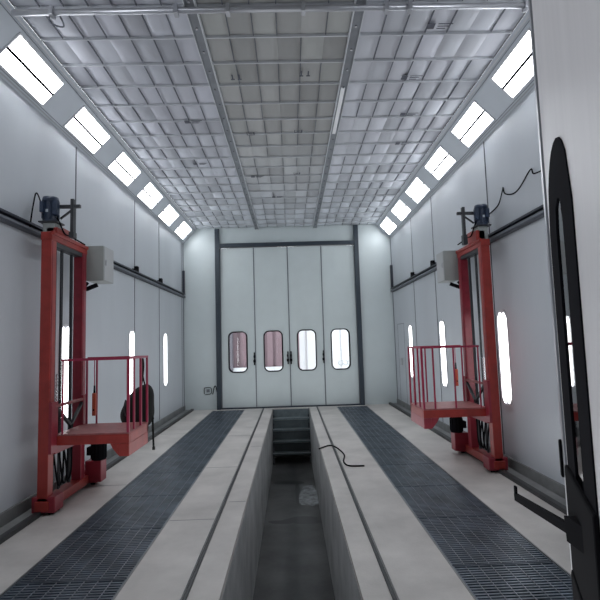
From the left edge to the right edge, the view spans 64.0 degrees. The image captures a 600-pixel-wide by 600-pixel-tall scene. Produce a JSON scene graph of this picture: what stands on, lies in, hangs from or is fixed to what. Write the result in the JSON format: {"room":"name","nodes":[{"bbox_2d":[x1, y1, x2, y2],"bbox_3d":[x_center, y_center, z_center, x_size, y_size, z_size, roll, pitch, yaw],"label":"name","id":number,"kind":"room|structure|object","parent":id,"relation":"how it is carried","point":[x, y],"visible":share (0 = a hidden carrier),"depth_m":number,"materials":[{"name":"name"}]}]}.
{"room":"vehicle paint booth","nodes":[
{"label":"vehicle paint booth","id":0,"kind":"room"},
{"bbox_2d":[0,76,184,512],"bbox_3d":[-3.028,0.139,5.002,0.112,4.790,16.100,-2,-5,-1],"label":"wall","id":1,"kind":"structure","parent":0,"point":[35,156],"depth_m":6.26,"materials":[{"name":"white metal"}]},
{"bbox_2d":[0,32,64,106],"bbox_3d":[-2.877,-2.443,5.156,0.269,0.283,0.940,-2,-5,-1],"label":"strip light","id":2,"kind":"object","parent":1,"relation":"attached to","point":[19,59],"visible":1,"depth_m":5.10,"materials":[{"name":"white plastic"}]},
{"bbox_2d":[0,49,51,103],"bbox_3d":[-2.943,-2.374,5.148,0.106,0.112,0.900,-2,-5,-1],"label":"diffuser","id":3,"kind":"object","parent":2,"relation":"attached to","point":[11,62],"depth_m":5.11,"materials":[{"name":"white plastic"}]},
{"bbox_2d":[9,35,62,92],"bbox_3d":[-2.819,-2.511,5.163,0.114,0.120,0.900,-2,-5,-1],"label":"diffuser","id":4,"kind":"object","parent":2,"relation":"attached to","point":[20,48],"depth_m":5.10,"materials":[{"name":"white plastic"}]},
{"bbox_2d":[29,192,40,226],"bbox_3d":[-2.990,-1.003,5.521,0.022,0.441,0.405,-2,-5,2],"label":"cable","id":5,"kind":"object","parent":1,"relation":"attached to","point":[36,192],"visible":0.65,"depth_m":5.38,"materials":[{"name":"black plastic"}]},
{"bbox_2d":[58,324,68,422],"bbox_3d":[-2.979,0.922,6.088,0.012,1.240,0.330,-2,-5,-1],"label":"wall light","id":6,"kind":"object","parent":1,"relation":"attached to","point":[65,333],"visible":0.46,"depth_m":6.10,"materials":[{"name":"white plastic"}]},
{"bbox_2d":[63,105,110,154],"bbox_3d":[-2.904,-2.313,6.605,0.269,0.283,0.940,-2,-5,-1],"label":"strip light","id":7,"kind":"object","parent":1,"relation":"attached to","point":[82,125],"visible":1,"depth_m":6.55,"materials":[{"name":"white plastic"}]},
{"bbox_2d":[65,118,100,152],"bbox_3d":[-2.970,-2.244,6.597,0.106,0.112,0.900,-2,-5,-1],"label":"diffuser","id":8,"kind":"object","parent":7,"relation":"attached to","point":[74,126],"depth_m":6.55,"materials":[{"name":"white plastic"}]},
{"bbox_2d":[75,108,108,144],"bbox_3d":[-2.847,-2.381,6.612,0.114,0.120,0.900,-2,-5,-1],"label":"diffuser","id":9,"kind":"object","parent":7,"relation":"attached to","point":[88,123],"depth_m":6.56,"materials":[{"name":"white plastic"}]},
{"bbox_2d":[0,406,184,527],"bbox_3d":[-2.908,2.154,4.773,0.030,0.130,16.000,-2,-5,-1],"label":"baseboard","id":10,"kind":"structure","parent":1,"relation":"attached to","point":[13,512],"depth_m":5.13,"materials":[{"name":"grey metal"}]},
{"bbox_2d":[0,208,185,297],"bbox_3d":[-2.986,-1.127,5.091,0.070,0.735,15.850,-2,-5,-1],"label":"wall rail","id":11,"kind":"object","parent":1,"relation":"attached to","point":[6,217],"visible":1,"depth_m":7.92,"materials":[{"name":"grey metal"}]},
{"bbox_2d":[0,0,195,242],"bbox_3d":[-2.899,-2.466,5.238,0.441,0.460,16.100,-2,-5,-1],"label":"angled light-mounting panel","id":12,"kind":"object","parent":1,"relation":"attached to","point":[70,98],"depth_m":6.05,"materials":[{"name":"white metal"}]},
{"bbox_2d":[107,151,141,186],"bbox_3d":[-2.932,-2.184,8.054,0.269,0.283,0.940,-2,-5,-1],"label":"strip light","id":13,"kind":"object","parent":1,"relation":"attached to","point":[122,166],"visible":1,"depth_m":8.01,"materials":[{"name":"white plastic"}]},
{"bbox_2d":[108,161,132,185],"bbox_3d":[-2.997,-2.114,8.046,0.106,0.112,0.900,-2,-5,-1],"label":"diffuser","id":14,"kind":"object","parent":13,"relation":"attached to","point":[117,168],"depth_m":8.01,"materials":[{"name":"white plastic"}]},
{"bbox_2d":[116,153,139,177],"bbox_3d":[-2.874,-2.252,8.061,0.114,0.120,0.900,-2,-5,-1],"label":"diffuser","id":15,"kind":"object","parent":13,"relation":"attached to","point":[123,161],"depth_m":8.01,"materials":[{"name":"white plastic"}]},
{"bbox_2d":[128,329,134,393],"bbox_3d":[-3.027,1.150,8.637,0.012,1.240,0.330,-2,-5,-1],"label":"wall light","id":16,"kind":"object","parent":1,"relation":"attached to","point":[131,341],"visible":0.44,"depth_m":8.62,"materials":[{"name":"white plastic"}]},
{"bbox_2d":[136,182,162,208],"bbox_3d":[-2.959,-2.054,9.502,0.269,0.283,0.940,-2,-5,-1],"label":"strip light","id":17,"kind":"object","parent":1,"relation":"attached to","point":[149,195],"visible":1,"depth_m":9.46,"materials":[{"name":"white plastic"}]},
{"bbox_2d":[138,190,155,208],"bbox_3d":[-3.024,-1.985,9.495,0.106,0.112,0.900,-2,-5,-1],"label":"diffuser","id":18,"kind":"object","parent":17,"relation":"attached to","point":[145,196],"depth_m":9.46,"materials":[{"name":"white plastic"}]},
{"bbox_2d":[144,183,161,201],"bbox_3d":[-2.901,-2.122,9.510,0.114,0.120,0.900,-2,-5,-1],"label":"diffuser","id":19,"kind":"object","parent":17,"relation":"attached to","point":[150,190],"depth_m":9.46,"materials":[{"name":"white plastic"}]},
{"bbox_2d":[163,332,167,386],"bbox_3d":[-3.071,1.357,10.947,0.012,1.240,0.330,-2,-5,-1],"label":"wall light","id":20,"kind":"object","parent":1,"relation":"attached to","point":[165,363],"visible":1,"depth_m":10.91,"materials":[{"name":"white plastic"}]},
{"bbox_2d":[158,204,178,226],"bbox_3d":[-2.986,-1.924,10.951,0.269,0.283,0.940,-2,-5,-1],"label":"strip light","id":21,"kind":"object","parent":1,"relation":"attached to","point":[169,214],"visible":1,"depth_m":10.93,"materials":[{"name":"white plastic"}]},
{"bbox_2d":[159,211,172,224],"bbox_3d":[-3.051,-1.855,10.944,0.106,0.112,0.900,-2,-5,-1],"label":"diffuser","id":22,"kind":"object","parent":21,"relation":"attached to","point":[165,216],"depth_m":10.91,"materials":[{"name":"white plastic"}]},
{"bbox_2d":[165,205,178,219],"bbox_3d":[-2.928,-1.992,10.959,0.114,0.120,0.900,-2,-5,-1],"label":"diffuser","id":23,"kind":"object","parent":21,"relation":"attached to","point":[170,212],"depth_m":10.94,"materials":[{"name":"white plastic"}]},
{"bbox_2d":[174,221,191,239],"bbox_3d":[-3.013,-1.794,12.400,0.269,0.283,0.940,-2,-5,-1],"label":"strip light","id":24,"kind":"object","parent":1,"relation":"attached to","point":[184,229],"visible":1,"depth_m":12.38,"materials":[{"name":"white plastic"}]},
{"bbox_2d":[175,228,185,238],"bbox_3d":[-3.079,-1.725,12.393,0.106,0.112,0.900,-2,-5,-1],"label":"diffuser","id":25,"kind":"object","parent":24,"relation":"attached to","point":[181,232],"depth_m":12.39,"materials":[{"name":"white plastic"}]},
{"bbox_2d":[180,222,190,233],"bbox_3d":[-2.955,-1.862,12.408,0.114,0.120,0.900,-2,-5,-1],"label":"diffuser","id":26,"kind":"object","parent":24,"relation":"attached to","point":[185,228],"depth_m":12.38,"materials":[{"name":"white plastic"}]},
{"bbox_2d":[221,411,272,599],"bbox_3d":[-0.623,2.859,5.396,0.124,1.200,14.280,-2,-5,-1],"label":"wall","id":27,"kind":"structure","parent":0,"point":[240,583],"depth_m":5.71,"materials":[{"name":"concrete"}]},
{"bbox_2d":[8,0,528,229],"bbox_3d":[-0.223,-2.688,5.308,4.990,0.294,16.100,-2,-5,-1],"label":"ceiling","id":28,"kind":"structure","parent":0,"point":[256,114],"depth_m":5.97,"materials":[{"name":"grey metal"}]},
{"bbox_2d":[10,0,253,228],"bbox_3d":[-1.882,-2.690,5.227,1.590,0.033,16.000,-2,-5,-1],"label":"ceiling panel","id":29,"kind":"object","parent":28,"relation":"on","point":[145,74],"depth_m":6.07,"materials":[{"name":"metal"}]},
{"bbox_2d":[196,0,353,226],"bbox_3d":[-0.243,-2.736,5.261,1.490,0.033,16.000,-2,-5,-1],"label":"ceiling panel","id":30,"kind":"object","parent":28,"relation":"on","point":[278,74],"depth_m":6.16,"materials":[{"name":"metal"}]},
{"bbox_2d":[318,0,524,224],"bbox_3d":[1.416,-2.782,5.297,1.630,0.033,16.000,-2,-5,-1],"label":"ceiling panel","id":31,"kind":"object","parent":28,"relation":"on","point":[411,73],"depth_m":6.22,"materials":[{"name":"fabric"}]},
{"bbox_2d":[0,404,570,599],"bbox_3d":[-0.069,2.292,4.864,5.900,0.303,16.100,-2,-5,-1],"label":"floor","id":32,"kind":"structure","parent":0,"point":[417,568],"depth_m":4.71,"materials":[{"name":"concrete"}]},
{"bbox_2d":[0,579,125,599],"bbox_3d":[-1.679,2.047,3.046,0.810,0.034,0.985,-2,-5,-1],"label":"floor grating","id":33,"kind":"structure","parent":32,"relation":"in","point":[98,589],"depth_m":3.42,"materials":[{"name":"metal"}]},
{"bbox_2d":[17,528,161,583],"bbox_3d":[-1.697,2.136,4.042,0.810,0.034,0.985,-2,-5,-1],"label":"floor grating","id":34,"kind":"structure","parent":32,"relation":"in","point":[111,554],"depth_m":3.95,"materials":[{"name":"metal"}]},
{"bbox_2d":[0,409,193,544],"bbox_3d":[-2.767,2.195,4.798,0.210,0.045,15.850,-2,-5,-1],"label":"channel","id":35,"kind":"object","parent":32,"relation":"on","point":[10,529],"visible":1,"depth_m":4.92,"materials":[{"name":"grey metal"}]},
{"bbox_2d":[31,196,147,514],"bbox_3d":[-2.348,0.584,5.718,0.962,3.390,1.300,-2,-5,-1],"label":"lift","id":36,"kind":"object","parent":35,"relation":"on","point":[93,264],"visible":1,"depth_m":5.35,"materials":[{"name":"red paint"}]},
{"bbox_2d":[92,360,96,415],"bbox_3d":[-2.485,1.053,5.801,0.044,0.680,0.046,-2,-5,-1],"label":"control pendant","id":37,"kind":"object","parent":36,"relation":"hanging from","point":[94,395],"visible":0.98,"depth_m":5.77,"materials":[{"name":"red paint"}]},
{"bbox_2d":[120,358,154,449],"bbox_3d":[-2.027,1.293,5.990,0.419,1.138,0.297,-4,-5,20],"label":"hose","id":38,"kind":"object","parent":36,"relation":"hanging from","point":[123,415],"visible":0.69,"depth_m":5.92,"materials":[{"name":"black rubber"}]},
{"bbox_2d":[77,494,184,530],"bbox_3d":[-1.716,2.225,5.038,0.810,0.034,0.985,-2,-5,-1],"label":"floor grating","id":39,"kind":"structure","parent":32,"relation":"in","point":[127,512],"depth_m":4.97,"materials":[{"name":"metal"}]},
{"bbox_2d":[115,471,201,496],"bbox_3d":[-1.735,2.314,6.034,0.810,0.034,0.985,-2,-5,-1],"label":"floor grating","id":40,"kind":"structure","parent":32,"relation":"in","point":[168,483],"depth_m":5.98,"materials":[{"name":"metal"}]},
{"bbox_2d":[143,454,212,472],"bbox_3d":[-1.753,2.404,7.030,0.810,0.034,0.985,-2,-5,-1],"label":"floor grate","id":41,"kind":"object","parent":32,"relation":"in","point":[180,463],"depth_m":6.98,"materials":[{"name":"metal"}]},
{"bbox_2d":[162,441,221,455],"bbox_3d":[-1.772,2.493,8.025,0.810,0.034,0.985,-2,-5,-1],"label":"floor grate","id":42,"kind":"object","parent":32,"relation":"in","point":[189,448],"depth_m":7.99,"materials":[{"name":"metal"}]},
{"bbox_2d":[177,431,228,442],"bbox_3d":[-1.791,2.582,9.021,0.810,0.034,0.985,-2,-5,-1],"label":"floor grate","id":43,"kind":"object","parent":32,"relation":"in","point":[215,436],"depth_m":9.00,"materials":[{"name":"metal"}]},
{"bbox_2d":[190,423,234,431],"bbox_3d":[-1.809,2.671,10.017,0.810,0.034,0.985,-2,-5,-1],"label":"floor grate","id":44,"kind":"object","parent":32,"relation":"in","point":[212,427],"depth_m":9.99,"materials":[{"name":"metal"}]},
{"bbox_2d":[199,416,239,423],"bbox_3d":[-1.828,2.760,11.013,0.810,0.034,0.985,-2,-5,-1],"label":"floor grate","id":45,"kind":"object","parent":32,"relation":"in","point":[221,419],"depth_m":10.99,"materials":[{"name":"metal"}]},
{"bbox_2d":[180,408,263,599],"bbox_3d":[-0.815,2.155,4.813,0.042,0.010,15.800,-2,-5,-1],"label":"rail","id":46,"kind":"object","parent":32,"relation":"on","point":[206,544],"visible":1,"depth_m":4.40,"materials":[{"name":"grey metal"}]},
{"bbox_2d":[207,410,243,416],"bbox_3d":[-1.847,2.850,12.009,0.810,0.034,0.985,-2,-5,-1],"label":"floor grate","id":47,"kind":"object","parent":32,"relation":"in","point":[230,412],"depth_m":11.99,"materials":[{"name":"metal"}]},
{"bbox_2d":[319,445,364,466],"bbox_3d":[0.602,2.307,7.151,0.290,0.036,1.407,0,-5,-18],"label":"cable","id":48,"kind":"object","parent":32,"relation":"on","point":[326,445],"visible":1,"depth_m":6.85,"materials":[{"name":"black plastic"}]},
{"bbox_2d":[338,406,371,411],"bbox_3d":[1.366,2.760,12.077,0.760,0.034,0.985,-2,-5,-1],"label":"floor grating","id":49,"kind":"structure","parent":32,"relation":"in","point":[352,408],"depth_m":12.06,"materials":[{"name":"metal"}]},
{"bbox_2d":[316,406,398,599],"bbox_3d":[0.599,2.116,4.843,0.042,0.010,15.800,-2,-5,-1],"label":"rail","id":50,"kind":"object","parent":32,"relation":"on","point":[361,515],"visible":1,"depth_m":4.30,"materials":[{"name":"grey metal"}]},
{"bbox_2d":[341,411,379,418],"bbox_3d":[1.385,2.671,11.081,0.760,0.034,0.985,-2,-5,-1],"label":"floor grating","id":51,"kind":"structure","parent":32,"relation":"in","point":[348,415],"depth_m":11.06,"materials":[{"name":"metal"}]},
{"bbox_2d":[346,418,389,426],"bbox_3d":[1.404,2.582,10.085,0.760,0.034,0.985,-2,-5,-1],"label":"floor grating","id":52,"kind":"structure","parent":32,"relation":"in","point":[362,422],"depth_m":10.06,"materials":[{"name":"metal"}]},
{"bbox_2d":[352,426,399,436],"bbox_3d":[1.422,2.492,9.090,0.760,0.034,0.985,-2,-5,-1],"label":"floor grating","id":53,"kind":"structure","parent":32,"relation":"in","point":[366,430],"depth_m":9.06,"materials":[{"name":"metal"}]},
{"bbox_2d":[359,435,414,448],"bbox_3d":[1.441,2.403,8.094,0.760,0.034,0.985,-2,-5,-1],"label":"floor grating","id":54,"kind":"structure","parent":32,"relation":"in","point":[394,441],"depth_m":8.07,"materials":[{"name":"metal"}]},
{"bbox_2d":[368,447,433,464],"bbox_3d":[1.460,2.314,7.098,0.760,0.034,0.985,-2,-5,-1],"label":"floor grating","id":55,"kind":"structure","parent":32,"relation":"in","point":[411,455],"depth_m":7.06,"materials":[{"name":"metal"}]},
{"bbox_2d":[380,463,458,486],"bbox_3d":[1.478,2.225,6.102,0.760,0.034,0.985,-2,-5,-1],"label":"floor grating","id":56,"kind":"structure","parent":32,"relation":"in","point":[423,474],"depth_m":6.05,"materials":[{"name":"metal"}]},
{"bbox_2d":[396,484,495,517],"bbox_3d":[1.497,2.135,5.106,0.760,0.034,0.985,-2,-5,-1],"label":"floor grating","id":57,"kind":"structure","parent":32,"relation":"in","point":[430,500],"depth_m":5.04,"materials":[{"name":"metal"}]},
{"bbox_2d":[389,402,566,514],"bbox_3d":[2.619,2.044,4.912,0.210,0.045,15.850,-2,-5,-1],"label":"channel","id":58,"kind":"object","parent":32,"relation":"on","point":[536,489],"visible":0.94,"depth_m":5.48,"materials":[{"name":"metal"}]},
{"bbox_2d":[407,204,507,471],"bbox_3d":[2.053,0.512,6.781,1.002,3.460,1.300,-2,-5,-1],"label":"lift","id":59,"kind":"object","parent":58,"relation":"on","point":[452,266],"visible":1,"depth_m":6.40,"materials":[{"name":"red paint"}]},
{"bbox_2d":[454,348,458,385],"bbox_3d":[2.232,0.947,6.873,0.044,0.560,0.046,-2,-5,-1],"label":"control pendant","id":60,"kind":"object","parent":59,"relation":"hanging from","point":[456,369],"visible":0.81,"depth_m":6.85,"materials":[{"name":"red paint"}]},
{"bbox_2d":[418,515,551,565],"bbox_3d":[1.516,2.046,4.110,0.760,0.034,0.985,-2,-5,-1],"label":"floor grating","id":61,"kind":"structure","parent":32,"relation":"in","point":[481,539],"depth_m":4.02,"materials":[{"name":"metal"}]},
{"bbox_2d":[453,562,572,599],"bbox_3d":[1.534,1.957,3.115,0.760,0.034,0.985,-2,-5,-1],"label":"floor grating","id":62,"kind":"structure","parent":32,"relation":"in","point":[523,581],"depth_m":3.35,"materials":[{"name":"metal"}]},
{"bbox_2d":[183,224,396,409],"bbox_3d":[-0.297,0.368,13.066,5.700,5.000,0.100,-2,-5,-1],"label":"wall","id":63,"kind":"structure","parent":0,"point":[379,361],"depth_m":13.04,"materials":[{"name":"white metal"}]},
{"bbox_2d":[204,386,216,394],"bbox_3d":[-2.316,2.449,12.769,0.480,0.342,0.042,-2,-5,0],"label":"electrical outlet","id":64,"kind":"object","parent":63,"relation":"attached to","point":[207,390],"visible":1,"depth_m":12.76,"materials":[{"name":"black plastic"}]},
{"bbox_2d":[214,225,364,409],"bbox_3d":[-0.304,0.422,12.983,3.920,4.880,0.175,-2,-5,-1],"label":"door","id":65,"kind":"structure","parent":63,"relation":"in","point":[286,288],"depth_m":12.98,"materials":[{"name":"metal"}]},
{"bbox_2d":[274,419,309,457],"bbox_3d":[-0.216,3.611,12.561,0.960,0.950,0.090,-2,-5,-1],"label":"wall","id":66,"kind":"structure","parent":0,"point":[298,455],"depth_m":12.48,"materials":[{"name":"concrete"}]},
{"bbox_2d":[253,456,334,599],"bbox_3d":[-0.067,3.465,5.352,1.200,0.054,14.480,-2,-5,-1],"label":"floor","id":67,"kind":"structure","parent":0,"point":[293,563],"depth_m":7.16,"materials":[{"name":"black concrete"}]},
{"bbox_2d":[273,408,310,464],"bbox_3d":[-0.212,3.424,12.111,0.940,1.218,0.894,-2,-5,-1],"label":"stairs","id":68,"kind":"structure","parent":67,"relation":"on","point":[284,420],"depth_m":12.13,"materials":[{"name":"silver metal"}]},
{"bbox_2d":[309,410,360,599],"bbox_3d":[0.452,2.829,5.419,0.124,1.200,14.280,-2,-5,-1],"label":"wall","id":69,"kind":"structure","parent":0,"point":[344,582],"depth_m":5.64,"materials":[{"name":"concrete"}]},
{"bbox_2d":[390,87,564,484],"bbox_3d":[2.756,-0.023,5.125,0.112,4.790,16.100,-2,-5,-1],"label":"wall","id":70,"kind":"structure","parent":0,"point":[530,428],"depth_m":6.35,"materials":[{"name":"white metal"}]},
{"bbox_2d":[380,216,397,234],"bbox_3d":[2.311,-1.940,12.574,0.272,0.279,0.940,-2,-5,-1],"label":"strip light","id":71,"kind":"object","parent":70,"relation":"attached to","point":[387,224],"visible":1,"depth_m":12.53,"materials":[{"name":"white glass"}]},
{"bbox_2d":[380,218,390,229],"bbox_3d":[2.248,-2.004,12.578,0.116,0.119,0.900,-2,-5,-1],"label":"diffuser","id":72,"kind":"object","parent":71,"relation":"attached to","point":[386,224],"depth_m":12.58,"materials":[{"name":"white plastic"}]},
{"bbox_2d":[385,223,395,233],"bbox_3d":[2.381,-1.876,12.569,0.108,0.110,0.900,-2,-5,-1],"label":"diffuser","id":73,"kind":"object","parent":71,"relation":"attached to","point":[389,227],"depth_m":12.59,"materials":[{"name":"white plastic"}]},
{"bbox_2d":[391,199,411,220],"bbox_3d":[2.338,-2.070,11.125,0.272,0.279,0.940,-2,-5,-1],"label":"strip light","id":74,"kind":"object","parent":70,"relation":"attached to","point":[401,210],"visible":1,"depth_m":11.09,"materials":[{"name":"white glass"}]},
{"bbox_2d":[392,200,404,214],"bbox_3d":[2.275,-2.134,11.129,0.116,0.119,0.900,-2,-5,-1],"label":"diffuser","id":75,"kind":"object","parent":74,"relation":"attached to","point":[399,207],"depth_m":11.09,"materials":[{"name":"white plastic"}]},
{"bbox_2d":[397,206,410,219],"bbox_3d":[2.408,-2.005,11.120,0.108,0.110,0.900,-2,-5,-1],"label":"diffuser","id":76,"kind":"object","parent":74,"relation":"attached to","point":[403,211],"depth_m":11.09,"materials":[{"name":"white plastic"}]},
{"bbox_2d":[408,324,412,378],"bbox_3d":[2.610,1.199,11.239,0.012,1.270,0.330,-2,-5,-1],"label":"wall light","id":77,"kind":"object","parent":70,"relation":"attached to","point":[410,325],"visible":0.7,"depth_m":11.26,"materials":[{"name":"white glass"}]},
{"bbox_2d":[405,176,430,203],"bbox_3d":[2.365,-2.200,9.676,0.272,0.279,0.940,-2,-5,-1],"label":"strip light","id":78,"kind":"object","parent":70,"relation":"attached to","point":[417,190],"visible":1,"depth_m":9.63,"materials":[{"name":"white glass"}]},
{"bbox_2d":[406,178,422,196],"bbox_3d":[2.302,-2.264,9.680,0.116,0.119,0.900,-2,-5,-1],"label":"diffuser","id":79,"kind":"object","parent":78,"relation":"attached to","point":[416,186],"depth_m":9.65,"materials":[{"name":"white plastic"}]},
{"bbox_2d":[413,185,429,202],"bbox_3d":[2.435,-2.135,9.671,0.108,0.110,0.900,-2,-5,-1],"label":"diffuser","id":80,"kind":"object","parent":78,"relation":"attached to","point":[421,191],"depth_m":9.63,"materials":[{"name":"white plastic"}]},
{"bbox_2d":[424,145,456,180],"bbox_3d":[2.392,-2.329,8.227,0.272,0.279,0.940,-2,-5,-1],"label":"strip light","id":81,"kind":"object","parent":70,"relation":"attached to","point":[441,161],"visible":1,"depth_m":8.19,"materials":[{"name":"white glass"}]},
{"bbox_2d":[425,147,446,172],"bbox_3d":[2.330,-2.393,8.231,0.116,0.119,0.900,-2,-5,-1],"label":"diffuser","id":82,"kind":"object","parent":81,"relation":"attached to","point":[439,157],"depth_m":8.20,"materials":[{"name":"white plastic"}]},
{"bbox_2d":[433,155,454,178],"bbox_3d":[2.462,-2.265,8.222,0.108,0.110,0.900,-2,-5,-1],"label":"diffuser","id":83,"kind":"object","parent":81,"relation":"attached to","point":[446,162],"depth_m":8.19,"materials":[{"name":"white plastic"}]},
{"bbox_2d":[439,319,447,387],"bbox_3d":[2.655,0.987,8.878,0.012,1.270,0.330,-2,-5,-1],"label":"wall light","id":84,"kind":"object","parent":70,"relation":"attached to","point":[444,369],"visible":0.96,"depth_m":8.86,"materials":[{"name":"white glass"}]},
{"bbox_2d":[375,10,533,237],"bbox_3d":[2.466,-2.616,5.352,0.451,0.460,16.100,-2,-5,-1],"label":"angled light-mounting panel","id":85,"kind":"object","parent":70,"relation":"attached to","point":[485,92],"depth_m":6.75,"materials":[{"name":"white metal"}]},
{"bbox_2d":[390,205,543,291],"bbox_3d":[2.640,-1.285,5.211,0.070,0.735,15.850,-2,-5,-1],"label":"wall rail","id":86,"kind":"object","parent":70,"relation":"attached to","point":[537,213],"visible":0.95,"depth_m":6.26,"materials":[{"name":"grey metal"}]},
{"bbox_2d":[450,100,494,147],"bbox_3d":[2.419,-2.459,6.778,0.272,0.279,0.940,-2,-5,-1],"label":"strip light","id":87,"kind":"object","parent":70,"relation":"attached to","point":[475,120],"visible":1,"depth_m":6.72,"materials":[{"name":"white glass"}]},
{"bbox_2d":[452,102,482,138],"bbox_3d":[2.357,-2.523,6.782,0.116,0.119,0.900,-2,-5,-1],"label":"diffuser","id":88,"kind":"object","parent":87,"relation":"attached to","point":[474,113],"depth_m":6.74,"materials":[{"name":"white plastic"}]},
{"bbox_2d":[461,112,492,146],"bbox_3d":[2.490,-2.395,6.773,0.108,0.110,0.900,-2,-5,-1],"label":"diffuser","id":89,"kind":"object","parent":87,"relation":"attached to","point":[483,120],"depth_m":6.74,"materials":[{"name":"white plastic"}]},
{"bbox_2d":[397,399,565,498],"bbox_3d":[2.759,1.996,4.894,0.030,0.130,16.000,-2,-5,-1],"label":"baseboard","id":90,"kind":"structure","parent":70,"relation":"attached to","point":[550,484],"depth_m":5.70,"materials":[{"name":"metal"}]},
{"bbox_2d":[497,310,512,406],"bbox_3d":[2.702,0.760,6.339,0.012,1.270,0.330,-2,-5,-1],"label":"wall light","id":91,"kind":"object","parent":70,"relation":"attached to","point":[502,320],"visible":1,"depth_m":6.33,"materials":[{"name":"white glass"}]},
{"bbox_2d":[490,28,533,99],"bbox_3d":[2.446,-2.589,5.329,0.272,0.279,0.940,-2,-5,-1],"label":"strip light","id":92,"kind":"object","parent":70,"relation":"attached to","point":[515,72],"visible":0.72,"depth_m":5.40,"materials":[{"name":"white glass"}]},
{"bbox_2d":[504,56,533,96],"bbox_3d":[2.517,-2.525,5.324,0.108,0.110,0.900,-2,-5,-1],"label":"diffuser","id":93,"kind":"object","parent":92,"relation":"attached to","point":[523,74],"depth_m":5.46,"materials":[{"name":"white plastic"}]},
{"bbox_2d":[490,168,540,213],"bbox_3d":[2.637,-1.366,5.966,0.016,0.237,1.442,-2,-5,-1],"label":"cable","id":94,"kind":"object","parent":70,"relation":"attached to","point":[531,169],"visible":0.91,"depth_m":5.87,"materials":[{"name":"black plastic"}]},
{"bbox_2d":[514,0,599,599],"bbox_3d":[0.544,-0.368,1.011,0.135,4.200,1.095,-3,-5,16],"label":"door","id":95,"kind":"structure","parent":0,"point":[565,34],"depth_m":0.87,"materials":[{"name":"white metal"}]},
{"bbox_3d":[-0.345,3.850,21.299,24.000,0.230,16.880,-2,-5,-1],"label":"floor","id":96,"kind":"structure","parent":0,"visible":0},
{"bbox_2d":[230,333,233,370],"bbox_3d":[-2.578,1.007,15.973,0.670,4.620,0.290,-2,-5,-1],"label":"wall pier","id":97,"kind":"object","parent":96,"relation":"on","point":[231,335],"depth_m":15.78,"materials":[{"name":"grey"}]},
{"bbox_2d":[233,366,281,371],"bbox_3d":[-2.701,2.793,15.861,5.120,1.050,0.190,-2,-5,-1],"label":"wall","id":98,"kind":"structure","parent":96,"relation":"on","point":[279,367],"depth_m":15.84,"materials":[{"name":"white"}]},
{"bbox_2d":[233,332,299,367],"bbox_3d":[-2.677,1.030,16.206,5.280,4.620,0.160,-2,-5,-1],"label":"wall","id":99,"kind":"structure","parent":96,"relation":"on","point":[273,340],"depth_m":16.11,"materials":[{"name":"pink paint"}]},
{"bbox_2d":[299,330,348,369],"bbox_3d":[2.250,1.017,17.705,4.872,4.620,0.160,-2,-5,-1],"label":"wall","id":100,"kind":"structure","parent":96,"relation":"on","point":[340,342],"depth_m":17.55,"materials":[{"name":"white glass"}]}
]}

